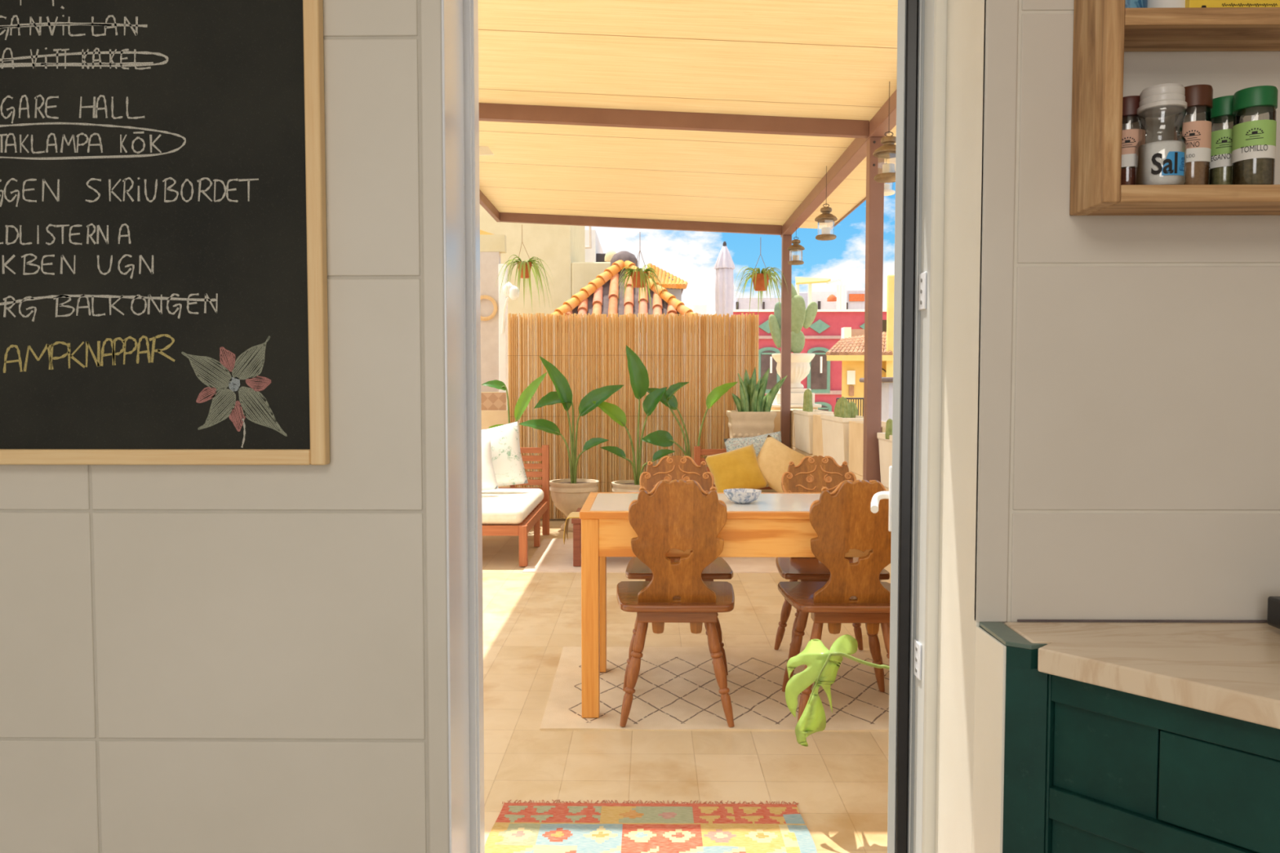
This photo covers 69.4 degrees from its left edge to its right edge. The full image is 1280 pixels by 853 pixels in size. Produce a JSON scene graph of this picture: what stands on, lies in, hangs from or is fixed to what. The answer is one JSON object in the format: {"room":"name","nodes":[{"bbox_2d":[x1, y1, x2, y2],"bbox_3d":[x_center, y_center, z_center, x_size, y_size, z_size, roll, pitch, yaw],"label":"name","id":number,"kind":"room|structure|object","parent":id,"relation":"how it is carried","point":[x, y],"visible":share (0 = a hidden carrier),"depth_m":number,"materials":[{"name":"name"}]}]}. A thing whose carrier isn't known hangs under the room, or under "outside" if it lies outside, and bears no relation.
{"room":"kitchen","nodes":[
{"label":"kitchen","id":0,"kind":"room"},
{"bbox_2d":[0,0,449,852],"bbox_3d":[-1.603,-0.137,1.502,2.613,2.622,0.161,0,3,1],"label":"wall","id":1,"kind":"structure","parent":0,"point":[194,659],"depth_m":1.43,"materials":[{"name":"grey tile"}]},
{"bbox_2d":[0,0,329,465],"bbox_3d":[-0.865,-0.402,1.390,0.780,0.920,0.023,0,3,1],"label":"blackboard","id":2,"kind":"object","parent":1,"relation":"attached to","point":[163,269],"visible":1,"depth_m":1.39,"materials":[{"name":"stone"}]},
{"bbox_2d":[481,410,780,519],"bbox_3d":[-0.886,0.451,8.584,4.443,1.200,0.150,0,3,1],"label":"wall","id":3,"kind":"structure","parent":0,"point":[489,418],"depth_m":8.49,"materials":[{"name":"beige paint"}]},
{"bbox_2d":[480,234,507,410],"bbox_3d":[-1.565,-0.895,8.676,0.635,1.787,0.140,0,3,1],"label":"wall screen","id":4,"kind":"object","parent":3,"relation":"attached to","point":[494,344],"visible":0.41,"depth_m":8.63,"materials":[{"name":"beige paint"}]},
{"bbox_2d":[480,294,497,320],"bbox_3d":[-1.446,-1.104,8.605,0.240,0.240,0.020,0,3,1],"label":"wreath","id":5,"kind":"object","parent":4,"relation":"attached to","point":[484,296],"visible":0.63,"depth_m":8.60,"materials":[{"name":"brown wood"}]},
{"bbox_2d":[501,281,519,333],"bbox_3d":[-1.221,-1.095,8.496,0.262,0.464,0.122,2,3,40],"label":"wall lamp","id":6,"kind":"object","parent":4,"relation":"attached to","point":[512,292],"visible":0.98,"depth_m":8.43,"materials":[{"name":"white paint"}]},
{"bbox_2d":[482,519,888,852],"bbox_3d":[-0.818,1.061,5.288,4.650,0.120,7.050,0,3,1],"label":"floor","id":7,"kind":"structure","parent":0,"point":[838,782],"depth_m":3.19,"materials":[{"name":"beige stone"}]},
{"bbox_2d":[481,372,546,485],"bbox_3d":[-1.096,0.206,7.941,0.418,1.347,0.449,-3,4,-44],"label":"potted plant","id":8,"kind":"object","parent":7,"relation":"on","point":[525,397],"visible":0.17,"depth_m":7.92,"materials":[{"name":"green plant"}]},
{"bbox_2d":[482,444,549,566],"bbox_3d":[-1.516,0.554,6.959,1.518,0.742,1.420,0,3,1],"label":"outdoor sofa","id":9,"kind":"object","parent":7,"relation":"on","point":[522,530],"visible":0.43,"depth_m":7.34,"materials":[{"name":"brown wood"}]},
{"bbox_2d":[481,488,543,524],"bbox_3d":[-1.507,0.585,6.915,1.438,0.107,1.310,0,3,1],"label":"seat cushion","id":10,"kind":"object","parent":9,"relation":"on","point":[500,505],"visible":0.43,"depth_m":6.59,"materials":[{"name":"white fabric"}]},
{"bbox_2d":[481,436,498,490],"bbox_3d":[-1.324,0.312,7.016,0.499,0.465,0.204,0,3,-6],"label":"throw pillow","id":11,"kind":"object","parent":10,"relation":"on","point":[489,482],"visible":0.19,"depth_m":6.98,"materials":[{"name":"white fabric"}]},
{"bbox_2d":[481,422,528,486],"bbox_3d":[-1.167,0.246,7.252,0.575,0.565,0.199,0,3,-6],"label":"throw pillow","id":12,"kind":"object","parent":10,"relation":"on","point":[507,460],"visible":0.44,"depth_m":7.21,"materials":[{"name":"white fabric"}]},
{"bbox_2d":[518,355,623,531],"bbox_3d":[-0.575,0.143,7.871,0.880,1.480,0.424,0,3,1],"label":"potted plant","id":13,"kind":"object","parent":7,"relation":"on","point":[567,495],"visible":0.84,"depth_m":7.81,"materials":[{"name":"green plant"}]},
{"bbox_2d":[591,345,674,492],"bbox_3d":[-0.033,0.098,7.849,0.543,1.573,0.527,-2,3,-41],"label":"potted plant","id":14,"kind":"object","parent":7,"relation":"on","point":[638,375],"visible":0.6,"depth_m":7.85,"materials":[{"name":"green plant"}]},
{"bbox_2d":[507,312,759,519],"bbox_3d":[-0.063,-0.092,8.374,2.264,1.863,0.049,0,3,1],"label":"bamboo fence","id":15,"kind":"object","parent":7,"relation":"on","point":[592,355],"visible":0.6,"depth_m":8.35,"materials":[{"name":"wood"}]},
{"bbox_2d":[522,538,778,573],"bbox_3d":[0.122,0.931,6.743,1.800,0.008,1.310,0,3,1],"label":"rug","id":16,"kind":"object","parent":7,"relation":"on","point":[553,555],"visible":0.28,"depth_m":6.41,"materials":[{"name":"beige fabric"}]},
{"bbox_2d":[571,507,582,566],"bbox_3d":[-0.070,0.773,6.518,0.780,0.326,0.550,0,3,1],"label":"coffee table","id":17,"kind":"object","parent":16,"relation":"on","point":[576,522],"visible":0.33,"depth_m":6.26,"materials":[{"name":"red wood"}]},
{"bbox_2d":[563,511,579,543],"bbox_3d":[-0.374,0.711,6.407,0.286,0.201,0.288,0,3,1],"label":"table cloth","id":18,"kind":"object","parent":17,"relation":"on","point":[574,514],"visible":0.61,"depth_m":6.37,"materials":[{"name":"yellow fabric"}]},
{"bbox_2d":[484,800,817,852],"bbox_3d":[0.026,1.129,2.379,0.884,0.008,0.751,0,3,1],"label":"rug","id":19,"kind":"object","parent":7,"relation":"on","point":[530,827],"visible":1,"depth_m":2.56,"materials":[{"name":"fabric"}]},
{"bbox_2d":[478,0,897,482],"bbox_3d":[0.173,-0.440,5.709,2.972,2.841,5.150,0,3,1],"label":"pergola","id":20,"kind":"object","parent":7,"relation":"on","point":[721,116],"visible":0.57,"depth_m":4.90,"materials":[{"name":"brown paint"}]},
{"bbox_2d":[494,224,555,307],"bbox_3d":[-0.991,-1.391,8.142,0.496,0.775,0.393,-1,3,-28],"label":"hanging plant","id":21,"kind":"object","parent":20,"relation":"hanging from","point":[524,267],"visible":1,"depth_m":8.11,"materials":[{"name":"green plant"}]},
{"bbox_2d":[613,250,666,314],"bbox_3d":[0.001,-1.335,8.143,0.453,0.754,0.375,-1,3,-25],"label":"hanging plant","id":22,"kind":"object","parent":20,"relation":"hanging from","point":[639,277],"visible":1,"depth_m":8.10,"materials":[{"name":"green plant"}]},
{"bbox_2d":[733,237,787,318],"bbox_3d":[1.057,-1.294,8.146,0.500,0.739,0.422,0,3,1],"label":"hanging plant","id":23,"kind":"object","parent":20,"relation":"hanging from","point":[760,281],"visible":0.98,"depth_m":8.09,"materials":[{"name":"green plant"}]},
{"bbox_2d":[787,226,804,265],"bbox_3d":[1.295,-1.502,7.676,0.144,0.306,0.144,0,3,1],"label":"lantern","id":24,"kind":"object","parent":20,"relation":"hanging from","point":[796,246],"visible":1,"depth_m":7.65,"materials":[{"name":"gold metal"}]},
{"bbox_2d":[792,254,799,260],"bbox_3d":[1.295,-1.397,7.681,0.056,0.051,0.056,0,3,1],"label":"candle","id":25,"kind":"object","parent":24,"relation":"on","point":[796,257],"depth_m":7.66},
{"bbox_2d":[814,165,837,240],"bbox_3d":[1.194,-1.436,5.928,0.144,0.465,0.144,0,3,1],"label":"lantern","id":26,"kind":"object","parent":20,"relation":"hanging from","point":[825,217],"visible":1,"depth_m":5.91,"materials":[{"name":"gold metal"}]},
{"bbox_2d":[821,226,830,234],"bbox_3d":[1.194,-1.252,5.937,0.056,0.051,0.056,0,3,1],"label":"candle","id":27,"kind":"object","parent":26,"relation":"on","point":[825,230],"depth_m":5.91,"materials":[{"name":"white wax"}]},
{"bbox_2d":[872,81,896,182],"bbox_3d":[1.153,-1.368,4.280,0.143,0.452,0.143,0,3,1],"label":"lantern","id":28,"kind":"object","parent":20,"relation":"hanging from","point":[887,150],"visible":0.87,"depth_m":4.26,"materials":[{"name":"gold metal"}]},
{"bbox_2d":[882,163,894,173],"bbox_3d":[1.153,-1.191,4.288,0.055,0.050,0.055,0,3,1],"label":"candle","id":29,"kind":"object","parent":28,"relation":"on","point":[887,167],"depth_m":4.26,"materials":[{"name":"white wax"}]},
{"bbox_2d":[884,158,895,195],"bbox_3d":[1.509,-1.533,5.670,0.120,0.216,0.120,0,3,1],"label":"lantern","id":30,"kind":"object","parent":20,"relation":"hanging from","point":[887,191],"visible":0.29,"depth_m":5.65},
{"bbox_2d":[884,183,889,189],"bbox_3d":[1.509,-1.466,5.673,0.047,0.042,0.047,0,3,1],"label":"candle","id":31,"kind":"object","parent":30,"relation":"on","point":[886,186],"depth_m":5.65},
{"bbox_2d":[641,382,737,457],"bbox_3d":[0.425,0.247,7.965,0.826,1.263,0.401,0,3,1],"label":"potted plant","id":32,"kind":"object","parent":7,"relation":"on","point":[659,437],"visible":0.34,"depth_m":7.92,"materials":[{"name":"green plant"}]},
{"bbox_2d":[539,646,889,731],"bbox_3d":[0.412,1.063,3.829,1.557,0.008,1.038,0,3,1],"label":"rug","id":33,"kind":"object","parent":7,"relation":"on","point":[677,688],"visible":0.71,"depth_m":3.67,"materials":[{"name":"beige fabric"}]},
{"bbox_2d":[616,479,734,727],"bbox_3d":[0.135,0.624,3.484,0.458,0.900,0.497,0,3,1],"label":"carved chair","id":34,"kind":"object","parent":33,"relation":"on","point":[679,514],"visible":1,"depth_m":3.31,"materials":[{"name":"brown wood"}]},
{"bbox_2d":[625,455,733,675],"bbox_3d":[0.169,0.595,4.118,0.458,0.900,0.497,0,3,1],"label":"carved chair","id":35,"kind":"object","parent":33,"relation":"on","point":[677,468],"visible":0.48,"depth_m":4.30,"materials":[{"name":"brown wood"}]},
{"bbox_2d":[579,492,871,718],"bbox_3d":[0.471,0.681,3.695,1.378,0.766,0.620,0,3,1],"label":"dining table","id":36,"kind":"object","parent":33,"relation":"on","point":[775,524],"visible":0.51,"depth_m":3.39,"materials":[{"name":"brown wood"}]},
{"bbox_2d":[723,488,761,503],"bbox_3d":[0.402,0.276,3.632,0.149,0.049,0.149,0,3,1],"label":"bowl","id":37,"kind":"object","parent":36,"relation":"on","point":[737,495],"visible":1,"depth_m":3.59,"materials":[{"name":"blue ceramic"}]},
{"bbox_2d":[773,455,889,674],"bbox_3d":[0.829,0.596,4.111,0.458,0.900,0.497,0,3,1],"label":"carved chair","id":38,"kind":"object","parent":33,"relation":"on","point":[811,474],"visible":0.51,"depth_m":4.29,"materials":[{"name":"brown wood"}]},
{"bbox_2d":[777,480,891,722],"bbox_3d":[0.774,0.625,3.477,0.458,0.900,0.497,0,3,1],"label":"carved chair","id":39,"kind":"object","parent":33,"relation":"on","point":[842,520],"visible":0.71,"depth_m":3.31,"materials":[{"name":"brown wood"}]},
{"bbox_2d":[693,446,773,489],"bbox_3d":[0.827,0.551,7.184,0.770,0.727,1.080,0,3,1],"label":"outdoor sofa","id":40,"kind":"object","parent":7,"relation":"on","point":[698,451],"visible":0.12,"depth_m":7.67,"materials":[{"name":"brown wood"}]},
{"bbox_2d":[760,489,777,492],"bbox_3d":[0.827,0.574,7.115,0.700,0.083,0.920,0,3,1],"label":"seat cushion","id":41,"kind":"object","parent":40,"relation":"on","point":[762,491],"visible":0.02,"depth_m":7.43,"materials":[{"name":"beige fabric"}]},
{"bbox_2d":[703,444,768,492],"bbox_3d":[0.736,0.344,7.075,0.464,0.410,0.234,0,3,-8],"label":"throw pillow","id":42,"kind":"object","parent":41,"relation":"on","point":[739,468],"visible":0.93,"depth_m":7.02,"materials":[{"name":"yellow fabric"}]},
{"bbox_2d":[724,431,781,456],"bbox_3d":[0.930,0.279,7.411,0.503,0.478,0.211,0,3,1],"label":"throw pillow","id":43,"kind":"object","parent":41,"relation":"on","point":[731,444],"visible":0.17,"depth_m":7.42,"materials":[{"name":"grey fabric"}]},
{"bbox_2d":[756,434,806,492],"bbox_3d":[1.082,0.317,7.130,0.533,0.497,0.240,1,3,14],"label":"throw pillow","id":44,"kind":"object","parent":41,"relation":"on","point":[774,458],"visible":0.6,"depth_m":7.09,"materials":[{"name":"beige fabric"}]},
{"bbox_2d":[770,388,821,410],"bbox_3d":[1.483,0.232,8.984,0.470,1.201,0.470,0,3,1],"label":"pedestal","id":45,"kind":"object","parent":7,"relation":"on","point":[797,394],"visible":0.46,"depth_m":8.78,"materials":[{"name":"beige paint"}]},
{"bbox_2d":[768,284,817,388],"bbox_3d":[1.483,-0.881,8.934,0.414,1.023,0.414,2,4,44],"label":"potted cactus","id":46,"kind":"object","parent":45,"relation":"on","point":[800,316],"visible":0.77,"depth_m":8.91,"materials":[{"name":"green plant"}]},
{"bbox_2d":[785,634,889,746],"bbox_3d":[0.788,0.770,2.466,0.776,0.717,0.526,0,3,1],"label":"leaves","id":47,"kind":"object","parent":7,"relation":"on","point":[823,664],"visible":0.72,"depth_m":2.54,"materials":[{"name":"plant"}]},
{"bbox_3d":[0.962,0.549,8.028,0.530,0.655,0.530,0,3,1],"label":"wall ledge","id":48,"kind":"object","parent":7,"relation":"on","visible":0},
{"bbox_2d":[726,367,786,438],"bbox_3d":[1.009,-0.145,7.977,0.499,0.732,0.392,0,3,1],"label":"potted snake plant","id":49,"kind":"object","parent":48,"relation":"on","point":[753,417],"visible":0.81,"depth_m":7.89,"materials":[{"name":"green plant"}]},
{"bbox_2d":[790,408,890,583],"bbox_3d":[1.399,0.496,5.263,0.195,1.012,7.000,0,3,1],"label":"wall","id":50,"kind":"structure","parent":0,"point":[855,428],"depth_m":5.70,"materials":[{"name":"beige paint"}]},
{"bbox_2d":[792,408,833,453],"bbox_3d":[1.390,0.034,7.465,0.198,0.325,0.736,0,3,1],"label":"planter","id":51,"kind":"object","parent":50,"relation":"in","point":[803,420],"visible":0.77,"depth_m":7.33,"materials":[{"name":"white plastic"}]},
{"bbox_2d":[802,388,813,412],"bbox_3d":[1.333,-0.201,7.334,0.078,0.200,0.079,0,3,1],"label":"cactus","id":52,"kind":"object","parent":51,"relation":"on","point":[807,397],"visible":0.94,"depth_m":7.31,"materials":[{"name":"green plant"}]},
{"bbox_2d":[820,413,863,466],"bbox_3d":[1.376,0.091,6.196,0.198,0.325,0.736,0,3,1],"label":"planter","id":53,"kind":"object","parent":50,"relation":"in","point":[835,430],"visible":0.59,"depth_m":6.06,"materials":[{"name":"beige concrete"}]},
{"bbox_2d":[834,396,850,417],"bbox_3d":[1.329,-0.120,6.067,0.111,0.153,0.111,0,3,1],"label":"cactus","id":54,"kind":"object","parent":53,"relation":"on","point":[842,408],"visible":0.91,"depth_m":6.04,"materials":[{"name":"green plant"}]},
{"bbox_2d":[848,401,857,417],"bbox_3d":[1.446,-0.114,6.306,0.081,0.118,0.082,0,3,1],"label":"cactus","id":55,"kind":"object","parent":53,"relation":"in","point":[854,411],"visible":0.66,"depth_m":6.28,"materials":[{"name":"green plant"}]},
{"bbox_2d":[876,432,892,488],"bbox_3d":[1.358,0.191,4.499,0.198,0.280,0.876,0,3,1],"label":"planter","id":56,"kind":"object","parent":50,"relation":"in","point":[885,445],"visible":0.16,"depth_m":4.80,"materials":[{"name":"white plastic"}]},
{"bbox_2d":[884,418,892,439],"bbox_3d":[1.269,0.012,4.692,0.044,0.105,0.044,0,3,1],"label":"cactus","id":57,"kind":"object","parent":56,"relation":"on","point":[889,423],"visible":0.76,"depth_m":4.68,"materials":[{"name":"green plant"}]},
{"bbox_2d":[972,622,1048,852],"bbox_3d":[0.575,0.732,1.278,0.193,0.902,0.126,0,3,1],"label":"panel","id":58,"kind":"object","parent":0,"point":[1011,694],"depth_m":1.22,"materials":[{"name":"green paint"}]},
{"bbox_2d":[937,0,1279,852],"bbox_3d":[1.298,-0.132,1.371,1.635,2.620,0.161,0,3,1],"label":"wall","id":59,"kind":"structure","parent":0,"point":[1129,405],"depth_m":1.30,"materials":[{"name":"tile"}]},
{"bbox_2d":[1069,0,1279,215],"bbox_3d":[0.927,-0.527,1.228,0.658,0.471,0.097,0,3,1],"label":"spice rack","id":60,"kind":"object","parent":59,"relation":"attached to","point":[1104,29],"visible":1,"depth_m":1.20,"materials":[{"name":"brown wood"}]},
{"bbox_2d":[1120,95,1146,185],"bbox_3d":[0.663,-0.379,1.258,0.045,0.128,0.045,0,3,1],"label":"spice jar","id":61,"kind":"object","parent":60,"relation":"on","point":[1131,137],"visible":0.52,"depth_m":1.24,"materials":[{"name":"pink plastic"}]},
{"bbox_2d":[1124,0,1147,8],"bbox_3d":[0.646,-0.598,1.229,0.054,0.120,0.054,0,3,1],"label":"tin","id":62,"kind":"object","parent":60,"relation":"on","point":[1128,3],"visible":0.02,"depth_m":1.21,"materials":[{"name":"blue metal"}]},
{"bbox_2d":[1134,83,1186,184],"bbox_3d":[0.687,-0.379,1.219,0.059,0.131,0.060,0,3,1],"label":"jar","id":63,"kind":"object","parent":60,"relation":"on","point":[1164,162],"visible":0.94,"depth_m":1.20,"materials":[{"name":"white plastic"}]},
{"bbox_2d":[1146,0,1185,7],"bbox_3d":[0.703,-0.588,1.229,0.064,0.100,0.064,0,3,1],"label":"plastic tub","id":64,"kind":"object","parent":60,"relation":"on","point":[1151,3],"visible":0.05,"depth_m":1.21,"materials":[{"name":"white plastic"}]},
{"bbox_2d":[1173,84,1213,184],"bbox_3d":[0.741,-0.383,1.240,0.045,0.137,0.045,0,3,1],"label":"spice jar","id":65,"kind":"object","parent":60,"relation":"on","point":[1198,98],"visible":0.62,"depth_m":1.22,"materials":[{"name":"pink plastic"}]},
{"bbox_2d":[1209,95,1244,184],"bbox_3d":[0.794,-0.379,1.257,0.045,0.128,0.045,0,3,1],"label":"spice jar","id":66,"kind":"object","parent":60,"relation":"on","point":[1220,166],"visible":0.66,"depth_m":1.24,"materials":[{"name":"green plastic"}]},
{"bbox_2d":[1185,0,1279,7],"bbox_3d":[0.790,-0.565,1.224,0.165,0.055,0.071,0,3,1],"label":"food box","id":67,"kind":"object","parent":60,"relation":"on","point":[1188,3],"visible":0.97,"depth_m":1.19,"materials":[{"name":"yellow"}]},
{"bbox_2d":[1222,3,1277,7],"bbox_3d":[0.784,-0.543,1.190,0.072,0.006,0.001,0,3,1],"label":"print","id":68,"kind":"object","parent":67,"relation":"attached to","point":[1224,5],"depth_m":1.19,"materials":[{"name":"black"}]},
{"bbox_2d":[1231,85,1277,184],"bbox_3d":[0.805,-0.376,1.213,0.050,0.126,0.050,0,3,1],"label":"spice jar","id":69,"kind":"object","parent":60,"relation":"on","point":[1253,142],"visible":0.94,"depth_m":1.20,"materials":[{"name":"green glass"}]},
{"bbox_3d":[-0.419,1.315,-0.516,5.265,0.100,4.280,0,3,1],"label":"floor","id":70,"kind":"structure","parent":0,"visible":0},
{"bbox_2d":[1044,674,1279,852],"bbox_3d":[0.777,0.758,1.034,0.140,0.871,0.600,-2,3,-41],"label":"base cabinet","id":71,"kind":"object","parent":70,"relation":"on","point":[1126,772],"visible":0.75,"depth_m":1.11,"materials":[{"name":"green paint"}]},
{"bbox_2d":[1004,619,1279,728],"bbox_3d":[1.292,0.355,-0.095,1.593,0.034,2.806,0,3,1],"label":"countertop","id":72,"kind":"structure","parent":71,"relation":"on","point":[1232,670],"depth_m":1.14,"materials":[{"name":"beige wood"}]},
{"bbox_2d":[1266,596,1279,629],"bbox_3d":[0.986,0.258,1.208,0.260,0.048,0.112,0,3,1],"label":"countertop appliance","id":73,"kind":"object","parent":72,"relation":"on","point":[1273,602],"visible":1,"depth_m":1.25,"materials":[{"name":"black plastic"}]},
{"label":"outside","id":74,"kind":"structure","parent":0,"visible":0},
{"bbox_2d":[480,229,493,234],"bbox_3d":[-1.611,-0.603,9.601,0.397,2.813,0.800,0,3,1],"label":"awning","id":75,"kind":"object","parent":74,"point":[482,232],"visible":0.02,"depth_m":9.14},
{"bbox_3d":[0.092,-1.216,1.436,0.778,0.460,0.158,0,3,1],"label":"wall","id":76,"kind":"structure","parent":0,"visible":0},
{"bbox_2d":[441,0,986,852],"bbox_3d":[0.173,0.051,1.858,0.846,2.210,1.032,0,3,10],"label":"door","id":77,"kind":"structure","parent":76,"relation":"in","point":[916,492],"depth_m":1.49,"materials":[{"name":"beige paint"}]},
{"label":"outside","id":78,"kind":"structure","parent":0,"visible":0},
{"bbox_3d":[0.708,6.408,65.855,140.000,0.300,129.000,0,3,1],"label":"floor","id":79,"kind":"structure","parent":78,"visible":0},
{"bbox_2d":[480,204,610,392],"bbox_3d":[-2.139,2.681,12.659,3.851,11.975,2.400,0,3,1],"label":"house","id":80,"kind":"structure","parent":79,"relation":"on","point":[562,248],"depth_m":11.24,"materials":[{"name":"beige paint"}]},
{"bbox_2d":[585,226,616,262],"bbox_3d":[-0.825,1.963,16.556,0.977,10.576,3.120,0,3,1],"label":"building","id":81,"kind":"structure","parent":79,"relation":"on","point":[593,251],"depth_m":14.90,"materials":[{"name":"paint"}]},
{"bbox_2d":[691,305,706,316],"bbox_3d":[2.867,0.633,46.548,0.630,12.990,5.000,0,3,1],"label":"house","id":82,"kind":"structure","parent":79,"relation":"on","point":[702,309],"depth_m":43.76,"materials":[{"name":"white paint"}]},
{"bbox_2d":[733,297,781,309],"bbox_3d":[5.838,0.466,46.469,2.554,13.331,5.080,0,3,1],"label":"house","id":83,"kind":"structure","parent":79,"relation":"on","point":[743,303],"depth_m":43.72,"materials":[{"name":"paint"}]},
{"bbox_2d":[712,309,886,413],"bbox_3d":[4.803,2.216,30.021,5.234,11.328,8.120,0,3,1],"label":"building","id":84,"kind":"structure","parent":79,"relation":"on","point":[824,379],"depth_m":25.84,"materials":[{"name":"red paint"}]},
{"bbox_2d":[769,356,772,373],"bbox_3d":[3.662,-1.724,25.826,0.057,0.462,0.012,0,3,1],"label":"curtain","id":85,"kind":"object","parent":84,"relation":"hanging from","point":[771,357],"depth_m":25.82,"materials":[{"name":"white paint"}]},
{"bbox_2d":[820,356,822,373],"bbox_3d":[5.059,-1.723,25.811,0.057,0.462,0.012,0,3,1],"label":"curtain","id":86,"kind":"object","parent":84,"relation":"hanging from","point":[820,357],"depth_m":25.81,"materials":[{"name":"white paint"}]},
{"bbox_2d":[799,292,836,309],"bbox_3d":[8.720,0.138,48.425,2.489,13.809,5.080,0,3,1],"label":"house","id":87,"kind":"structure","parent":79,"relation":"on","point":[820,298],"depth_m":45.66,"materials":[{"name":"paint"}]},
{"bbox_2d":[795,275,846,309],"bbox_3d":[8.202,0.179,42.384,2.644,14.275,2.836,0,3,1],"label":"terrace","id":88,"kind":"object","parent":79,"relation":"on","point":[841,299],"visible":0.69,"depth_m":42.59,"materials":[{"name":"white paint"}]},
{"bbox_2d":[835,397,863,416],"bbox_3d":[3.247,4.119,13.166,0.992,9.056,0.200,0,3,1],"label":"balcony railing","id":89,"kind":"object","parent":79,"relation":"on","point":[837,398],"visible":0.11,"depth_m":12.96,"materials":[{"name":"metal"}]},
{"bbox_2d":[846,290,865,309],"bbox_3d":[10.787,0.203,47.404,1.644,13.772,5.080,0,3,1],"label":"house","id":90,"kind":"structure","parent":79,"relation":"on","point":[855,299],"depth_m":44.65,"materials":[{"name":"white paint"}]},
{"bbox_2d":[825,275,894,416],"bbox_3d":[5.379,2.787,18.939,2.715,11.194,5.238,1,3,16],"label":"house","id":91,"kind":"structure","parent":79,"relation":"on","point":[851,351],"depth_m":16.88,"materials":[{"name":"yellow concrete"}]},
{"bbox_2d":[848,386,853,395],"bbox_3d":[3.868,-0.653,16.917,0.083,0.183,0.040,0,3,1],"label":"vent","id":92,"kind":"object","parent":91,"relation":"attached to","point":[851,388],"depth_m":16.90,"materials":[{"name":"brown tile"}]},
{"bbox_2d":[840,327,864,338],"bbox_3d":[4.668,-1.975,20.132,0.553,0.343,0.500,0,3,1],"label":"terrace","id":93,"kind":"object","parent":91,"relation":"on","point":[846,332],"visible":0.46,"depth_m":20.09,"materials":[{"name":"white paint"}]},
{"bbox_2d":[882,320,886,332],"bbox_3d":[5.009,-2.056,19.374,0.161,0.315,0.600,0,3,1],"label":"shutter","id":94,"kind":"object","parent":91,"relation":"hanging from","point":[884,322],"depth_m":19.07,"materials":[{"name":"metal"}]},
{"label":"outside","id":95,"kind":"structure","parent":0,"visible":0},
{"bbox_2d":[647,262,687,301],"bbox_3d":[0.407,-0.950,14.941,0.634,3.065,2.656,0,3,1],"label":"house","id":96,"kind":"structure","parent":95,"point":[674,286],"depth_m":13.69,"materials":[{"name":"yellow tile"}]},
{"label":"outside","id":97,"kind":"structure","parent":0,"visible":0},
{"bbox_2d":[714,241,734,335],"bbox_3d":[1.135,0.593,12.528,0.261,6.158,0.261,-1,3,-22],"label":"parasol","id":98,"kind":"object","parent":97,"point":[724,265],"visible":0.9,"depth_m":12.34,"materials":[{"name":"grey fabric"}]},
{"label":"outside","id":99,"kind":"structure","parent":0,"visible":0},
{"bbox_2d":[859,377,893,422],"bbox_3d":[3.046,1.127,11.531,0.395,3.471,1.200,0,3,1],"label":"hut","id":100,"kind":"object","parent":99,"point":[886,388],"visible":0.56,"depth_m":11.02,"materials":[{"name":"white paint"}]},
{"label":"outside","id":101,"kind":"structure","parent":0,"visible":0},
{"bbox_2d":[548,250,695,333],"bbox_3d":[-0.165,-1.553,10.395,1.765,0.924,1.296,0,3,1],"label":"tiled roof","id":102,"kind":"structure","parent":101,"point":[597,297],"depth_m":10.14,"materials":[{"name":"ceramic"}]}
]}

